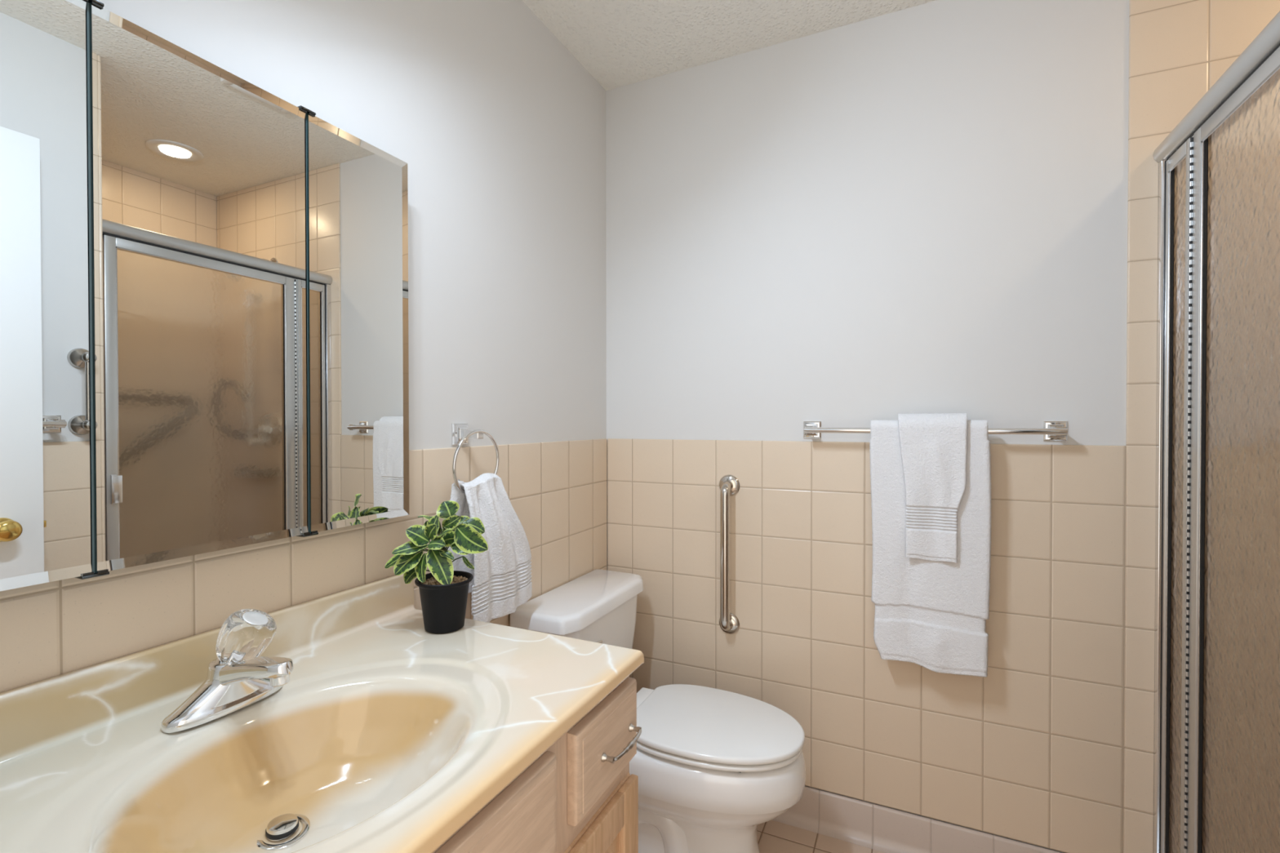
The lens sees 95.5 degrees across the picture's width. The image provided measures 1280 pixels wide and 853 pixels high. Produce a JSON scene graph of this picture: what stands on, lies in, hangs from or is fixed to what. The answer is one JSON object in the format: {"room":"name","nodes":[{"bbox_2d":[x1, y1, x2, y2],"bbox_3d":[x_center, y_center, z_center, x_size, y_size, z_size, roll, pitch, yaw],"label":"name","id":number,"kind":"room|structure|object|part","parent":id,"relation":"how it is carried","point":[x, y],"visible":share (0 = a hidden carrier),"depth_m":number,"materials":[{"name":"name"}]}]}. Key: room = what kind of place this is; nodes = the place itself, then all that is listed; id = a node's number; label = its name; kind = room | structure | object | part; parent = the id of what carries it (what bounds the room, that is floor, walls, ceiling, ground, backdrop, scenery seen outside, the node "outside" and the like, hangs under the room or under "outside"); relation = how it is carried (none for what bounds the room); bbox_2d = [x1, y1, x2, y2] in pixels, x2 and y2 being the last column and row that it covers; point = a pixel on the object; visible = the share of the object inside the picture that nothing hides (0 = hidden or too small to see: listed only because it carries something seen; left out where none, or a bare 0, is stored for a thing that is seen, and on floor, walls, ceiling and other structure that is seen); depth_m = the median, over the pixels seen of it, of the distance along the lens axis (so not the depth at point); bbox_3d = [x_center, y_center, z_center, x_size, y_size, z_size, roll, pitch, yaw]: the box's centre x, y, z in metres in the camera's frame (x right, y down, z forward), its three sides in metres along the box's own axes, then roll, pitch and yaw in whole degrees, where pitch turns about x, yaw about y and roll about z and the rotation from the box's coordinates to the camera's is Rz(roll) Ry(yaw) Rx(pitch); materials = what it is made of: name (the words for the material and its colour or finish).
{"room":"bathroom","nodes":[
{"label":"bathroom","id":0,"kind":"room"},
{"bbox_2d":[97,0,606,449],"bbox_3d":[-0.561,0.019,1.305,0.112,2.446,2.055,0,1,25],"label":"wall","id":1,"kind":"structure","parent":0,"point":[499,129],"depth_m":1.46,"materials":[{"name":"white paint"}]},
{"bbox_2d":[0,0,408,591],"bbox_3d":[-0.658,-0.178,0.887,0.048,0.740,0.738,0,1,25],"label":"medicine cabinet","id":2,"kind":"object","parent":1,"relation":"attached to","point":[204,274],"visible":1,"depth_m":0.83,"materials":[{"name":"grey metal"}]},
{"bbox_3d":[-0.748,-0.176,0.650,0.001,0.706,0.205,0,1,25],"label":"mirror door","id":3,"kind":"part","parent":2,"relation":"part of","materials":[{"name":"silver metal"}]},
{"bbox_3d":[-0.641,-0.178,0.879,0.001,0.706,0.290,0,1,25],"label":"mirror door","id":4,"kind":"part","parent":2,"relation":"part of","materials":[{"name":"silver metal"}]},
{"bbox_3d":[-0.534,-0.180,1.108,0.001,0.706,0.206,0,1,25],"label":"mirror door","id":5,"kind":"part","parent":2,"relation":"part of","materials":[{"name":"silver metal"}]},
{"bbox_2d":[0,438,607,692],"bbox_3d":[-0.506,0.590,1.285,0.008,1.076,1.815,0,1,25],"label":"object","id":6,"kind":"structure","parent":1,"relation":"attached to","point":[557,491],"depth_m":1.03,"materials":[{"name":"beige tile"}]},
{"bbox_2d":[451,423,499,495],"bbox_3d":[-0.414,0.080,1.397,0.076,0.176,0.161,0,1,25],"label":"towel ring","id":7,"kind":"object","parent":1,"relation":"attached to","point":[460,433],"visible":0.83,"depth_m":1.40,"materials":[{"name":"silver metal"}]},
{"bbox_2d":[444,472,532,622],"bbox_3d":[-0.369,0.294,1.426,0.078,0.361,0.280,0,1,25],"label":"hand towel","id":8,"kind":"object","parent":7,"relation":"hanging from","point":[501,582],"visible":0.82,"depth_m":1.41,"materials":[{"name":"white fabric"}]},
{"bbox_2d":[522,0,936,90],"bbox_3d":[0.620,-1.250,0.740,2.720,0.100,2.055,0,1,25],"label":"ceiling","id":9,"kind":"structure","parent":0,"point":[619,42],"depth_m":1.75,"materials":[{"name":"white paint"}]},
{"bbox_2d":[756,820,884,852],"bbox_3d":[0.353,1.302,0.192,2.720,0.100,3.320,0,1,25],"label":"floor","id":10,"kind":"structure","parent":0,"point":[772,836],"depth_m":1.73,"materials":[{"name":"tile"}]},
{"bbox_2d":[432,675,641,852],"bbox_3d":[-0.428,0.835,0.741,0.593,0.824,0.876,0,1,25],"label":"vanity cabinet","id":11,"kind":"object","parent":10,"relation":"on","point":[580,795],"visible":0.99,"depth_m":0.84,"materials":[{"name":"brown wood"}]},
{"bbox_2d":[0,573,644,852],"bbox_3d":[-0.439,0.438,0.746,0.567,0.235,0.895,0,1,25],"label":"countertop","id":12,"kind":"structure","parent":11,"relation":"on","point":[386,733],"depth_m":0.80,"materials":[{"name":"beige stone"}]},
{"bbox_2d":[160,608,293,733],"bbox_3d":[-0.570,0.329,0.804,0.143,0.137,0.148,0,1,-38],"label":"faucet","id":13,"kind":"object","parent":12,"relation":"on","point":[239,677],"visible":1,"depth_m":0.80,"materials":[{"name":"silver metal"}]},
{"bbox_3d":[-0.583,0.333,0.825,0.042,0.047,0.041,0,1,25],"label":"knob stem","id":14,"kind":"part","parent":13,"relation":"part of","materials":[{"name":"silver metal"}]},
{"bbox_3d":[-0.558,0.299,0.825,0.074,0.076,0.068,0,1,25],"label":"knob","id":15,"kind":"part","parent":13,"relation":"part of","materials":[{"name":"clear plastic"}]},
{"bbox_3d":[-0.534,0.344,0.809,0.128,0.050,0.045,0,1,19],"label":"spout","id":16,"kind":"part","parent":13,"relation":"part of","materials":[{"name":"silver metal"}]},
{"bbox_2d":[384,500,488,633],"bbox_3d":[-0.390,0.270,1.146,0.199,0.247,0.126,0,1,0],"label":"potted plant","id":17,"kind":"object","parent":12,"relation":"on","point":[443,592],"visible":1,"depth_m":1.11,"materials":[{"name":"green plant"}]},
{"bbox_3d":[-0.388,0.246,1.135,0.082,0.137,0.038,0,1,-12],"label":"stem","id":18,"kind":"part","parent":17,"relation":"part of","materials":[{"name":"green plant"}]},
{"bbox_3d":[-0.383,0.345,1.139,0.108,0.098,0.108,0,1,25],"label":"pot","id":19,"kind":"part","parent":17,"relation":"part of","materials":[{"name":"black plastic"}]},
{"bbox_3d":[-0.213,0.791,0.640,0.020,0.734,0.876,0,1,25],"label":"frame","id":20,"kind":"part","parent":11,"relation":"part of","materials":[{"name":"brown wood"}]},
{"bbox_3d":[-0.211,0.600,0.642,0.019,0.065,0.806,0,1,25],"label":"frame rail","id":21,"kind":"part","parent":11,"relation":"part of","materials":[{"name":"brown wood"}]},
{"bbox_3d":[-0.106,0.872,0.839,0.008,0.517,0.421,0,1,25],"label":"door","id":22,"kind":"part","parent":11,"relation":"part of","materials":[{"name":"brown wood"}]},
{"bbox_3d":[-0.054,0.510,0.931,0.020,0.133,0.203,0,1,25],"label":"drawer","id":23,"kind":"part","parent":11,"relation":"part of","materials":[{"name":"brown wood"}]},
{"bbox_3d":[-0.098,0.872,0.835,0.014,0.517,0.421,0,1,25],"label":"door frame","id":24,"kind":"part","parent":11,"relation":"part of","materials":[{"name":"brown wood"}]},
{"bbox_3d":[-0.098,0.872,0.836,0.012,0.403,0.307,0,1,25],"label":"raised panel","id":25,"kind":"part","parent":11,"relation":"part of","materials":[{"name":"brown wood"}]},
{"bbox_3d":[-0.024,0.512,0.937,0.030,0.013,0.109,0,1,25],"label":"handle","id":26,"kind":"part","parent":11,"relation":"part of","materials":[{"name":"silver metal"}]},
{"bbox_2d":[509,568,806,852],"bbox_3d":[0.088,0.868,1.653,0.746,0.739,0.511,0,1,25],"label":"toilet","id":27,"kind":"object","parent":10,"relation":"on","point":[712,766],"visible":0.7,"depth_m":1.52,"materials":[{"name":"white ceramic"}]},
{"bbox_3d":[-0.168,0.697,1.771,0.182,0.309,0.475,0,1,25],"label":"tank","id":28,"kind":"part","parent":27,"relation":"part of","materials":[{"name":"white ceramic"}]},
{"bbox_3d":[-0.162,0.520,1.766,0.196,0.045,0.511,0,1,25],"label":"tank lid","id":29,"kind":"part","parent":27,"relation":"part of","materials":[{"name":"white ceramic"}]},
{"bbox_3d":[0.151,1.043,1.625,0.607,0.390,0.372,0,1,25],"label":"bowl","id":30,"kind":"part","parent":27,"relation":"part of","materials":[{"name":"white ceramic"}]},
{"bbox_3d":[0.200,0.834,1.600,0.481,0.014,0.357,0,1,25],"label":"seat","id":31,"kind":"part","parent":27,"relation":"part of","materials":[{"name":"white plastic"}]},
{"bbox_3d":[0.212,0.812,1.594,0.463,0.018,0.362,0,1,25],"label":"seat lid","id":32,"kind":"part","parent":27,"relation":"part of","materials":[{"name":"white plastic"}]},
{"bbox_3d":[1.115,1.185,1.055,0.110,0.115,0.868,0,1,25],"label":"trim","id":33,"kind":"structure","parent":10,"relation":"on","visible":0},
{"bbox_2d":[1152,11,1279,852],"bbox_3d":[1.116,0.218,1.046,0.059,1.819,0.866,0,1,25],"label":"shower enclosure","id":34,"kind":"object","parent":33,"relation":"on","point":[1216,741],"visible":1,"depth_m":1.17,"materials":[{"name":"silver metal"}]},
{"bbox_3d":[1.263,0.230,1.355,0.030,1.746,0.132,0,1,25],"label":"fixed panel","id":35,"kind":"part","parent":34,"relation":"part of","materials":[{"name":"silver metal"}]},
{"bbox_3d":[1.263,0.230,1.358,0.004,1.686,0.094,0,1,25],"label":"glass","id":36,"kind":"part","parent":34,"relation":"part of","materials":[{"name":"white"}]},
{"bbox_3d":[1.087,0.232,0.977,0.030,1.740,0.658,0,1,25],"label":"shower door","id":37,"kind":"part","parent":34,"relation":"part of","materials":[{"name":"beige glass"}]},
{"bbox_3d":[1.085,0.232,0.977,0.004,1.676,0.586,0,1,25],"label":"glass","id":38,"kind":"part","parent":34,"relation":"part of","materials":[{"name":"brown glass"}]},
{"bbox_2d":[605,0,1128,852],"bbox_3d":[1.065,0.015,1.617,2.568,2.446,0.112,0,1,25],"label":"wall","id":39,"kind":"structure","parent":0,"point":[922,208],"depth_m":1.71,"materials":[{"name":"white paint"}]},
{"bbox_2d":[719,474,739,634],"bbox_3d":[0.280,0.420,1.880,0.070,0.524,0.068,0,1,25],"label":"grab bar","id":40,"kind":"object","parent":39,"relation":"attached to","point":[729,485],"visible":1,"depth_m":1.85,"materials":[{"name":"silver metal"}]},
{"bbox_2d":[607,438,1126,852],"bbox_3d":[0.559,0.584,1.793,1.490,1.076,0.008,0,1,25],"label":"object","id":41,"kind":"structure","parent":39,"relation":"attached to","point":[1031,750],"depth_m":1.71,"materials":[{"name":"beige tile"}]},
{"bbox_2d":[771,786,1061,852],"bbox_3d":[0.572,1.180,1.770,1.539,0.112,0.034,0,1,25],"label":"baseboard","id":42,"kind":"structure","parent":39,"relation":"attached to","point":[866,824],"depth_m":1.71,"materials":[{"name":"tile"}]},
{"bbox_2d":[803,421,1067,440],"bbox_3d":[0.800,0.011,1.636,0.675,0.052,0.078,0,1,25],"label":"towel bar","id":43,"kind":"object","parent":39,"relation":"attached to","point":[1051,430],"visible":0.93,"depth_m":1.53,"materials":[{"name":"silver metal"}]},
{"bbox_2d":[869,419,991,677],"bbox_3d":[0.793,0.324,1.602,0.300,0.685,0.057,0,1,25],"label":"bath towel","id":44,"kind":"object","parent":43,"relation":"hanging from","point":[932,615],"visible":0.73,"depth_m":1.58,"materials":[{"name":"white fabric"}]},
{"bbox_2d":[897,413,967,563],"bbox_3d":[0.802,0.164,1.600,0.169,0.400,0.087,0,1,25],"label":"hand towel","id":45,"kind":"object","parent":44,"relation":"on","point":[934,446],"visible":1,"depth_m":1.57,"materials":[{"name":"white fabric"}]},
{"bbox_3d":[0.787,0.012,1.608,0.647,0.017,0.017,0,1,25],"label":"rod","id":46,"kind":"part","parent":43,"relation":"part of","materials":[{"name":"silver metal"}]},
{"bbox_2d":[1124,0,1279,852],"bbox_3d":[1.661,0.018,1.273,0.946,2.446,0.009,0,1,25],"label":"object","id":47,"kind":"structure","parent":39,"relation":"attached to","point":[1179,50],"depth_m":1.45,"materials":[{"name":"beige tile"}]}
]}

